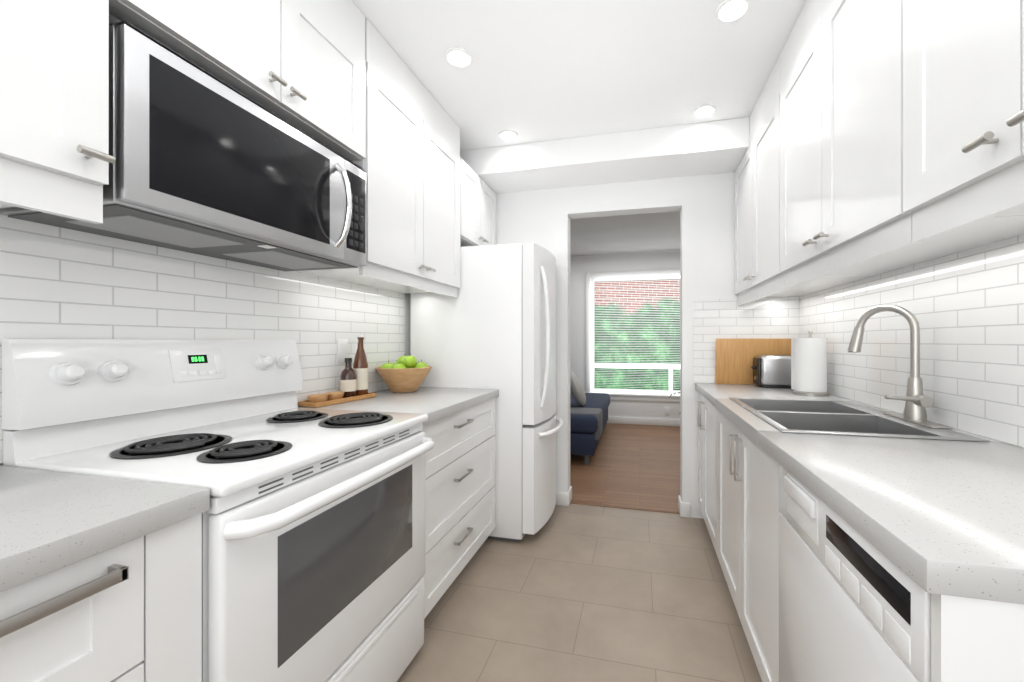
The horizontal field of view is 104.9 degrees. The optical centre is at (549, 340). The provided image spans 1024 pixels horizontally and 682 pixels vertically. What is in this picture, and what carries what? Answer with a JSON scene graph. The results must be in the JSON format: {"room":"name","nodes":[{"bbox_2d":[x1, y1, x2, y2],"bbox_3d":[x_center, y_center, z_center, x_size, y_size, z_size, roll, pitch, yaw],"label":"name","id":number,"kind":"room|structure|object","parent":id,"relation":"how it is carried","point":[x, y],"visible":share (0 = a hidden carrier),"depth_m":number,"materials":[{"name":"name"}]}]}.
{"room":"kitchen","nodes":[
{"label":"kitchen","id":0,"kind":"room"},
{"bbox_2d":[0,293,410,464],"bbox_3d":[-1.297,-0.047,1.070,0.120,2.480,4.340,0,0,13],"label":"wall","id":1,"kind":"structure","parent":0,"point":[407,324],"depth_m":2.50,"materials":[{"name":"white paint"}]},
{"bbox_2d":[0,0,114,223],"bbox_3d":[-1.169,-0.763,0.412,0.424,1.043,0.880,0,0,13],"label":"upper cabinet","id":2,"kind":"object","parent":1,"relation":"attached to","point":[56,158],"visible":1,"depth_m":0.73,"materials":[{"name":"white wood"}]},
{"bbox_2d":[0,214,404,462],"bbox_3d":[-1.303,-0.027,0.759,0.008,0.620,3.489,0,0,13],"label":"tiles","id":3,"kind":"structure","parent":1,"relation":"attached to","point":[59,283],"depth_m":1.25,"materials":[{"name":"white tile"}]},
{"bbox_2d":[337,340,347,362],"bbox_3d":[-1.022,0.051,1.940,0.006,0.115,0.070,0,0,13],"label":"outlet","id":4,"kind":"object","parent":3,"relation":"attached to","point":[342,350],"visible":0.83,"depth_m":1.93,"materials":[{"name":"white plastic"}]},
{"bbox_2d":[109,0,365,160],"bbox_3d":[-0.981,-1.002,1.222,0.424,0.566,0.752,0,0,13],"label":"upper cabinet","id":5,"kind":"object","parent":1,"relation":"attached to","point":[300,64],"visible":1,"depth_m":1.20,"materials":[{"name":"white wood"}]},
{"bbox_2d":[0,14,366,270],"bbox_3d":[-0.965,-0.498,1.219,0.452,0.427,0.752,0,0,13],"label":"microwave","id":6,"kind":"object","parent":5,"relation":"attached to","point":[207,163],"visible":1,"depth_m":1.01,"materials":[{"name":"silver metal"}]},
{"bbox_2d":[295,18,459,297],"bbox_3d":[-0.801,-0.773,2.002,0.424,1.023,0.830,0,0,13],"label":"upper cabinet","id":7,"kind":"object","parent":1,"relation":"attached to","point":[409,164],"visible":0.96,"depth_m":1.84,"materials":[{"name":"white wood"}]},
{"bbox_2d":[460,158,495,246],"bbox_3d":[-0.638,-0.877,2.705,0.424,0.470,0.600,0,0,13],"label":"wall cabinet","id":8,"kind":"object","parent":1,"relation":"attached to","point":[477,210],"visible":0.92,"depth_m":2.60,"materials":[{"name":"white wood"}]},
{"bbox_2d":[352,0,805,255],"bbox_3d":[0.160,-1.322,2.247,5.340,0.130,7.290,0,0,13],"label":"ceiling","id":9,"kind":"structure","parent":0,"point":[540,70],"depth_m":1.83,"materials":[{"name":"white paint"}]},
{"bbox_2d":[445,47,472,67],"bbox_3d":[-0.410,-1.282,1.778,0.124,0.008,0.124,0,0,13],"label":"recessed light","id":10,"kind":"object","parent":9,"relation":"in","point":[457,57],"visible":1,"depth_m":1.77,"materials":[{"name":"white paint"}]},
{"bbox_2d":[499,130,518,140],"bbox_3d":[-0.255,-1.282,2.450,0.124,0.008,0.124,0,0,13],"label":"recessed light","id":11,"kind":"object","parent":9,"relation":"in","point":[508,135],"visible":1,"depth_m":2.45,"materials":[{"name":"white paint"}]},
{"bbox_2d":[460,117,748,192],"bbox_3d":[0.373,-1.202,2.607,2.440,0.169,0.349,0,0,13],"label":"beam","id":12,"kind":"structure","parent":9,"relation":"attached to","point":[710,147],"depth_m":2.49,"materials":[{"name":"white paint"}]},
{"bbox_2d":[692,104,715,117],"bbox_3d":[0.866,-1.282,2.191,0.124,0.008,0.124,0,0,13],"label":"recessed light","id":13,"kind":"object","parent":9,"relation":"in","point":[705,111],"visible":1,"depth_m":2.19,"materials":[{"name":"white paint"}]},
{"bbox_2d":[715,0,750,23],"bbox_3d":[0.711,-1.282,1.519,0.124,0.008,0.124,0,0,13],"label":"recessed light","id":14,"kind":"object","parent":9,"relation":"in","point":[729,11],"visible":1,"depth_m":1.52,"materials":[{"name":"white paint"}]},
{"bbox_2d":[397,423,761,681],"bbox_3d":[0.160,1.223,2.247,5.900,0.060,7.290,0,0,13],"label":"floor","id":15,"kind":"structure","parent":0,"point":[578,593],"depth_m":1.82,"materials":[{"name":"tile"}]},
{"bbox_2d":[0,517,201,681],"bbox_3d":[-1.035,0.760,0.567,0.613,0.865,0.541,0,0,13],"label":"base cabinet","id":16,"kind":"object","parent":15,"relation":"on","point":[100,578],"depth_m":0.64,"materials":[{"name":"white wood"}]},
{"bbox_2d":[0,465,209,596],"bbox_3d":[-1.166,0.305,-0.042,0.632,0.045,1.792,0,0,13],"label":"countertop","id":17,"kind":"structure","parent":16,"relation":"on","point":[52,522],"depth_m":0.65,"materials":[{"name":"white stone"}]},
{"bbox_2d":[2,339,433,681],"bbox_3d":[-0.829,0.594,1.195,0.713,1.198,0.764,0,0,13],"label":"range","id":18,"kind":"object","parent":15,"relation":"on","point":[313,545],"visible":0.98,"depth_m":1.03,"materials":[{"name":"white metal"}]},
{"bbox_2d":[298,387,498,618],"bbox_3d":[-0.694,0.738,1.982,0.641,0.910,0.826,0,0,13],"label":"drawers","id":19,"kind":"object","parent":15,"relation":"on","point":[459,426],"visible":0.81,"depth_m":1.83,"materials":[{"name":"white wood"}]},
{"bbox_2d":[298,393,375,407],"bbox_3d":[-0.980,0.272,1.833,0.110,0.020,0.340,0,0,19],"label":"tray","id":20,"kind":"object","parent":19,"relation":"on","point":[308,403],"visible":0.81,"depth_m":1.74,"materials":[{"name":"brown wood"}]},
{"bbox_2d":[307,394,328,402],"bbox_3d":[-1.018,0.254,1.724,0.084,0.032,0.084,0,0,13],"label":"bowl","id":21,"kind":"object","parent":20,"relation":"on","point":[315,398],"visible":0.94,"depth_m":1.70,"materials":[{"name":"brown wood"}]},
{"bbox_2d":[324,391,343,399],"bbox_3d":[-0.990,0.254,1.805,0.084,0.032,0.084,0,0,13],"label":"bowl","id":22,"kind":"object","parent":20,"relation":"on","point":[335,395],"visible":0.92,"depth_m":1.78,"materials":[{"name":"brown wood"}]},
{"bbox_2d":[340,358,356,397],"bbox_3d":[-0.967,0.175,1.887,0.071,0.188,0.071,0,0,13],"label":"bottle","id":23,"kind":"object","parent":20,"relation":"on","point":[348,383],"visible":0.92,"depth_m":1.86,"materials":[{"name":"brown glass"}]},
{"bbox_2d":[353,333,367,395],"bbox_3d":[-0.940,0.116,1.951,0.069,0.307,0.069,0,0,13],"label":"bottle","id":24,"kind":"object","parent":20,"relation":"on","point":[360,365],"visible":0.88,"depth_m":1.93,"materials":[{"name":"brown glass"}]},
{"bbox_2d":[376,353,431,392],"bbox_3d":[-0.813,0.175,2.200,0.294,0.215,0.309,0,0,13],"label":"fruit bowl","id":25,"kind":"object","parent":19,"relation":"on","point":[404,374],"visible":1,"depth_m":2.12,"materials":[{"name":"brown wood"}]},
{"bbox_2d":[411,243,562,541],"bbox_3d":[-0.362,0.310,2.641,0.905,1.765,0.600,0,0,13],"label":"fridge","id":26,"kind":"object","parent":15,"relation":"on","point":[492,325],"visible":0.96,"depth_m":2.33,"materials":[{"name":"white metal"}]},
{"bbox_2d":[570,392,609,464],"bbox_3d":[0.121,0.751,4.704,1.123,0.883,1.780,0,0,13],"label":"futon sofa","id":27,"kind":"object","parent":15,"relation":"on","point":[588,420],"visible":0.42,"depth_m":3.79,"materials":[{"name":"blue fabric"}]},
{"bbox_2d":[570,372,585,405],"bbox_3d":[0.302,0.528,4.323,0.212,0.372,0.433,0,0,13],"label":"pillow","id":28,"kind":"object","parent":27,"relation":"on","point":[577,391],"visible":0.85,"depth_m":4.16,"materials":[{"name":"grey fabric"}]},
{"bbox_2d":[570,500,678,513],"bbox_3d":[0.531,1.190,2.813,0.788,0.006,0.050,0,0,13],"label":"threshold","id":29,"kind":"object","parent":15,"relation":"on","point":[626,507],"depth_m":2.80,"materials":[{"name":"brown wood"}]},
{"bbox_2d":[698,391,698,503],"bbox_3d":[1.269,0.760,2.430,0.612,0.865,0.288,0,0,13],"label":"base cabinet","id":30,"kind":"object","parent":15,"relation":"on","point":[698,391],"depth_m":2.63,"materials":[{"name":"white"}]},
{"bbox_2d":[699,395,758,548],"bbox_3d":[1.200,0.760,2.133,0.612,0.865,0.592,0,0,13],"label":"base cabinet","id":31,"kind":"object","parent":15,"relation":"on","point":[714,431],"depth_m":2.19,"materials":[{"name":"white wood"}]},
{"bbox_2d":[695,383,1023,610],"bbox_3d":[1.044,0.305,1.505,0.632,0.045,2.192,0,0,13],"label":"countertop","id":32,"kind":"structure","parent":31,"relation":"on","point":[949,514],"depth_m":0.74,"materials":[{"name":"white stone"}]},
{"bbox_2d":[715,338,794,384],"bbox_3d":[1.323,0.133,2.528,0.470,0.299,0.053,0,0,13],"label":"cutting board","id":33,"kind":"object","parent":32,"relation":"on","point":[734,361],"visible":0.52,"depth_m":2.54,"materials":[{"name":"brown wood"}]},
{"bbox_2d":[751,355,790,387],"bbox_3d":[1.400,0.185,2.409,0.287,0.195,0.155,0,0,13],"label":"toaster","id":34,"kind":"object","parent":32,"relation":"on","point":[771,371],"visible":0.71,"depth_m":2.35,"materials":[{"name":"silver metal"}]},
{"bbox_2d":[791,330,829,395],"bbox_3d":[1.391,0.112,2.085,0.164,0.340,0.164,0,0,13],"label":"paper towel","id":35,"kind":"object","parent":32,"relation":"on","point":[809,366],"visible":1,"depth_m":2.03,"materials":[{"name":"white paper"}]},
{"bbox_2d":[729,397,990,441],"bbox_3d":[1.059,0.375,1.516,0.526,0.194,0.746,0,0,13],"label":"sink","id":36,"kind":"object","parent":32,"relation":"in","point":[835,417],"visible":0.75,"depth_m":1.50,"materials":[{"name":"silver metal"}]},
{"bbox_2d":[848,305,953,428],"bbox_3d":[1.216,0.072,1.383,0.179,0.410,0.273,0,0,13],"label":"faucet","id":37,"kind":"object","parent":32,"relation":"on","point":[916,400],"visible":1,"depth_m":1.36,"materials":[{"name":"silver metal"}]},
{"bbox_2d":[779,463,930,681],"bbox_3d":[0.863,0.762,0.751,0.611,0.862,0.584,0,0,13],"label":"dishwasher","id":38,"kind":"object","parent":15,"relation":"on","point":[854,605],"visible":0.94,"depth_m":0.76,"materials":[{"name":"white metal"}]},
{"bbox_2d":[715,447,1023,681],"bbox_3d":[1.047,0.863,1.473,0.612,0.660,0.899,0,0,13],"label":"base cabinet","id":39,"kind":"object","parent":15,"relation":"on","point":[971,642],"depth_m":1.21,"materials":[{"name":"white wood"}]},
{"bbox_2d":[570,251,679,418],"bbox_3d":[0.968,-0.032,5.739,5.100,2.450,0.120,0,0,13],"label":"wall","id":40,"kind":"structure","parent":0,"point":[581,267],"depth_m":5.70,"materials":[{"name":"white paint"}]},
{"bbox_2d":[585,270,679,401],"bbox_3d":[1.711,-0.072,5.534,2.440,1.850,0.125,0,0,13],"label":"window","id":41,"kind":"structure","parent":40,"relation":"in","point":[646,395],"depth_m":5.67,"materials":[{"name":"white"}]},
{"bbox_2d":[592,275,679,389],"bbox_3d":[1.708,-0.115,5.521,2.220,1.618,0.026,0,0,13],"label":"window blinds","id":42,"kind":"object","parent":41,"relation":"attached to","point":[638,278],"visible":0.67,"depth_m":5.62,"materials":[{"name":"white plastic"}]},
{"bbox_2d":[607,416,679,425],"bbox_3d":[0.953,1.143,5.674,5.100,0.100,0.013,0,0,13],"label":"baseboard","id":43,"kind":"structure","parent":40,"relation":"attached to","point":[644,421],"depth_m":5.58,"materials":[{"name":"white wood"}]},
{"bbox_2d":[665,407,669,414],"bbox_3d":[1.660,0.986,5.514,0.070,0.115,0.007,0,0,13],"label":"outlet","id":44,"kind":"object","parent":40,"relation":"attached to","point":[667,410],"visible":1,"depth_m":5.51,"materials":[{"name":"white plastic"}]},
{"bbox_2d":[496,172,768,518],"bbox_3d":[0.426,-0.047,2.837,2.442,2.480,0.120,0,0,13],"label":"wall","id":45,"kind":"structure","parent":0,"point":[704,205],"depth_m":2.71,"materials":[{"name":"white paint"}]},
{"bbox_2d":[556,491,568,505],"bbox_3d":[0.088,1.143,2.846,0.114,0.100,0.013,0,0,13],"label":"baseboard","id":46,"kind":"object","parent":45,"relation":"attached to","point":[562,498],"visible":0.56,"depth_m":2.84,"materials":[{"name":"white wood"}]},
{"bbox_2d":[568,486,571,504],"bbox_3d":[0.153,1.143,2.900,0.013,0.100,0.120,0,0,13],"label":"baseboard","id":47,"kind":"object","parent":45,"relation":"attached to","point":[570,493],"visible":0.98,"depth_m":2.88,"materials":[{"name":"white wood"}]},
{"bbox_2d":[678,495,681,513],"bbox_3d":[0.909,1.143,2.725,0.013,0.100,0.120,0,0,13],"label":"baseboard","id":48,"kind":"object","parent":45,"relation":"attached to","point":[679,499],"visible":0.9,"depth_m":2.72,"materials":[{"name":"white wood"}]},
{"bbox_2d":[680,502,690,517],"bbox_3d":[0.920,1.143,2.654,0.067,0.100,0.013,0,0,13],"label":"baseboard","id":49,"kind":"object","parent":45,"relation":"attached to","point":[685,509],"visible":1,"depth_m":2.65,"materials":[{"name":"white wood"}]},
{"bbox_2d":[693,297,798,382],"bbox_3d":[1.286,0.001,2.572,0.646,0.564,0.008,0,0,13],"label":"tiles","id":50,"kind":"structure","parent":45,"relation":"attached to","point":[727,318],"depth_m":2.59,"materials":[{"name":"white tile"}]},
{"bbox_3d":[1.199,-0.047,0.493,0.120,2.480,4.340,0,0,13],"label":"wall","id":51,"kind":"structure","parent":0,"visible":0},
{"bbox_2d":[735,55,875,305],"bbox_3d":[1.296,-0.758,2.129,0.424,1.053,0.848,0,0,13],"label":"upper cabinet","id":52,"kind":"object","parent":51,"relation":"attached to","point":[758,275],"visible":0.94,"depth_m":2.03,"materials":[{"name":"white wood"}]},
{"bbox_2d":[780,0,1023,288],"bbox_3d":[1.105,-0.758,1.304,0.424,1.053,0.838,0,0,13],"label":"upper cabinet","id":53,"kind":"object","parent":51,"relation":"attached to","point":[841,139],"visible":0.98,"depth_m":1.22,"materials":[{"name":"white wood"}]},
{"bbox_2d":[799,234,1023,447],"bbox_3d":[1.321,-0.020,1.307,0.008,0.604,2.442,0,0,13],"label":"tiles","id":54,"kind":"structure","parent":51,"relation":"attached to","point":[965,308],"depth_m":1.30,"materials":[{"name":"white tile"}]},
{"bbox_2d":[903,0,1023,242],"bbox_3d":[0.943,-0.758,0.601,0.424,1.053,0.596,0,0,13],"label":"upper cabinet","id":55,"kind":"object","parent":51,"relation":"attached to","point":[963,113],"visible":1,"depth_m":0.77,"materials":[{"name":"white wood"}]},
{"label":"outside","id":56,"kind":"structure","parent":0,"visible":0},
{"bbox_2d":[594,279,679,390],"bbox_3d":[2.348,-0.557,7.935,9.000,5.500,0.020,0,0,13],"label":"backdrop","id":57,"kind":"structure","parent":56,"point":[625,354],"depth_m":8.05,"materials":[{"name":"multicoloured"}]}
]}

